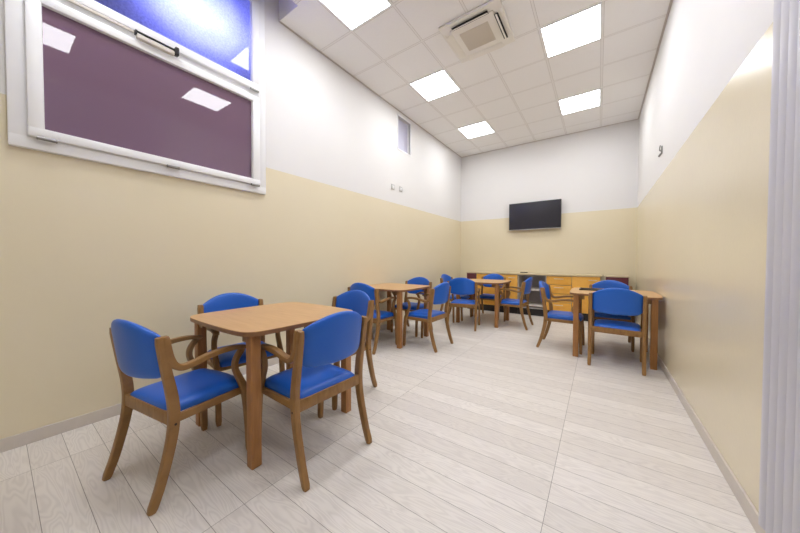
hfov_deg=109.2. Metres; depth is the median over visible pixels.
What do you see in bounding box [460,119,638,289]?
wall
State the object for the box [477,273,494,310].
base cabinet
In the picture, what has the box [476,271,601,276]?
countertop
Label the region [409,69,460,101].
recessed light
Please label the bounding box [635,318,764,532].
baseboard
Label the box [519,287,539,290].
shelf
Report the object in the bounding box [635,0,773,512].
wall
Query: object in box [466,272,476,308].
base cabinet
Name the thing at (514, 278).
base cabinet
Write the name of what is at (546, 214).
television
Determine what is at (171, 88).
window
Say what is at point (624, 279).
base cabinet
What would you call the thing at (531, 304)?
shelf
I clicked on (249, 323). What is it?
square table
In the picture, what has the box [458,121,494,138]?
recessed light
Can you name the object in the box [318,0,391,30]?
recessed light
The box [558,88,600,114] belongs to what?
recessed light
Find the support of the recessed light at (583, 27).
in the ceiling
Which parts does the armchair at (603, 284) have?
backrest, seat, rail, leg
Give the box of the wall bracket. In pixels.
[658,145,662,156]
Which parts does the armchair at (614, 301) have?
leg, leg, rail, seat, backrest, leg, leg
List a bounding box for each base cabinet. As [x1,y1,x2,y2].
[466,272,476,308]
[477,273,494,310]
[499,274,517,313]
[518,275,545,316]
[546,275,571,311]
[572,276,600,320]
[604,275,629,285]
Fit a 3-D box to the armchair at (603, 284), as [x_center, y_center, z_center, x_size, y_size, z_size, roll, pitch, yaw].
[2.959,0.658,4.003,0.507,0.891,0.541,1,2,35]
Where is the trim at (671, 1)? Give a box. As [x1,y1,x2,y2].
[279,0,672,157]
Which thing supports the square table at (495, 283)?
on the floor
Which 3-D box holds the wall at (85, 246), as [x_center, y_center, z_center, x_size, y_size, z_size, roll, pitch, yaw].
[-1.098,-1.130,3.821,0.250,4.450,9.440,1,2,35]
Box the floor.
[0,307,755,532]
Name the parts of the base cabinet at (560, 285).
drawer, drawer, drawer, drawer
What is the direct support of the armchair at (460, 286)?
on the floor
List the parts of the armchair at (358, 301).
armrest, leg, backrest, armrest, leg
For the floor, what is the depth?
1.69 m
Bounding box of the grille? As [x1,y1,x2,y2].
[460,21,495,50]
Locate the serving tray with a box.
[579,288,600,290]
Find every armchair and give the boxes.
[102,319,246,515]
[197,293,285,426]
[261,311,371,491]
[304,290,376,410]
[348,283,396,354]
[390,277,432,336]
[403,282,452,352]
[440,274,471,320]
[447,277,479,330]
[474,274,505,316]
[499,277,533,329]
[536,281,584,354]
[587,288,647,375]
[588,280,634,351]
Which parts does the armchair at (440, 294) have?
leg, rail, armrest, leg, seat, leg, rail, backrest, leg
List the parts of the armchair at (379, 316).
backrest, leg, seat, armrest, rail, leg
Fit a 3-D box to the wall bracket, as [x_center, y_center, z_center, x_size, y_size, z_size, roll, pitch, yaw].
[3.018,-1.334,3.292,0.035,0.114,0.115,1,2,35]
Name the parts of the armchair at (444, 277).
backrest, seat, leg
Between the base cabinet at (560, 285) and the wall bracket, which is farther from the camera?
the base cabinet at (560, 285)
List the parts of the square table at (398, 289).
leg, leg, leg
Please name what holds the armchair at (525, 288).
on the floor
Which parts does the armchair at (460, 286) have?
leg, rail, backrest, seat, leg, leg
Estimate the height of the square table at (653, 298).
0.783 m
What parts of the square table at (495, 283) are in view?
leg, leg, leg, leg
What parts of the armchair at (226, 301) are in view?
armrest, rail, leg, backrest, seat, rail, leg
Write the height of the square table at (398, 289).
0.783 m
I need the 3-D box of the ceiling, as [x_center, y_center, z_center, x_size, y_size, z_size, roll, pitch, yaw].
[0.469,-3.029,2.686,3.566,0.599,9.040,1,2,35]
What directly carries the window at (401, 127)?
in the wall at (85, 246)
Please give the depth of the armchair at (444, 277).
5.75 m
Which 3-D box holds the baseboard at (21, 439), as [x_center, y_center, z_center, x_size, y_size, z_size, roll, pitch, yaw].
[-0.994,1.055,3.794,0.012,0.082,9.040,1,2,35]
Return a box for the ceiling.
[279,0,669,156]
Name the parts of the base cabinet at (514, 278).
door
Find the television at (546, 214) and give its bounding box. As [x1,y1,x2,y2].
[509,199,561,230]
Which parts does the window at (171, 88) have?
closer arm, sash, glass pane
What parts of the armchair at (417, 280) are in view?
leg, leg, seat, leg, backrest, armrest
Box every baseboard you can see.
[0,306,444,452]
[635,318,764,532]
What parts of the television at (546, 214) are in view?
trim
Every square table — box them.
[190,302,352,469]
[369,283,429,348]
[456,279,510,327]
[570,288,662,369]
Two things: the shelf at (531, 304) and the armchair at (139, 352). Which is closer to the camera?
the armchair at (139, 352)
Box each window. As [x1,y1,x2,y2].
[4,0,265,194]
[397,114,410,156]
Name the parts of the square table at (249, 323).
leg, leg, leg, leg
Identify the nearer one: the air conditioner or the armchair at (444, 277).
the air conditioner
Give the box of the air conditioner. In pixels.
[438,0,514,62]
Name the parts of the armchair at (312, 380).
leg, rail, armrest, leg, seat, leg, rail, backrest, leg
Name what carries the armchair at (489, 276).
on the floor
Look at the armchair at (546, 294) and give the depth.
3.79 m
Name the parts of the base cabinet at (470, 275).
door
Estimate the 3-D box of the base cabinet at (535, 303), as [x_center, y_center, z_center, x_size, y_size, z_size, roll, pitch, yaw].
[2.931,0.617,6.230,0.552,0.865,0.506,1,2,35]
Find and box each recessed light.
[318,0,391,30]
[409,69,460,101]
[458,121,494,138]
[539,2,601,57]
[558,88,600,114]
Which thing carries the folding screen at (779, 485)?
attached to the wall at (702, 204)
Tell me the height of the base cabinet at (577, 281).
0.865 m
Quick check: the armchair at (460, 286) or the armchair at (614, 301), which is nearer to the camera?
the armchair at (614, 301)
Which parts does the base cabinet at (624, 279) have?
door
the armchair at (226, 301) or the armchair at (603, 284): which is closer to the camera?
the armchair at (226, 301)
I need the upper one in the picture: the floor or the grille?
the grille
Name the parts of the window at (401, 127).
glass pane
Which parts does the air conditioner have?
panel, panel, panel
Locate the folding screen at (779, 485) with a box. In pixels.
[758,0,799,532]
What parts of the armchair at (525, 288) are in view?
leg, leg, rail, armrest, seat, leg, backrest, leg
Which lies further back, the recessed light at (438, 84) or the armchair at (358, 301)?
the recessed light at (438, 84)
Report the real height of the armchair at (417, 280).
0.891 m
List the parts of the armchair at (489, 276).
leg, seat, backrest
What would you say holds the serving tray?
on the square table at (653, 298)
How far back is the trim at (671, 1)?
4.14 m
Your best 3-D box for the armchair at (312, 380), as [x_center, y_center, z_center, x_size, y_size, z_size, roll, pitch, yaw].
[-0.533,0.700,1.781,0.541,0.891,0.507,1,2,37]
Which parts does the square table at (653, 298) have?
leg, leg, leg, leg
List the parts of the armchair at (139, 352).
leg, backrest, rail, leg, seat, armrest, leg, armrest, rail, leg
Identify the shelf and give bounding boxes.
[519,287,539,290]
[529,302,542,306]
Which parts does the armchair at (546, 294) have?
leg, backrest, leg, rail, armrest, armrest, seat, leg, leg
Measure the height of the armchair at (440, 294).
0.891 m
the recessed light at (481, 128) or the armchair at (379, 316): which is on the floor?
the armchair at (379, 316)
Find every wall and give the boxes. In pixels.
[0,0,460,438]
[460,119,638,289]
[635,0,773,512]

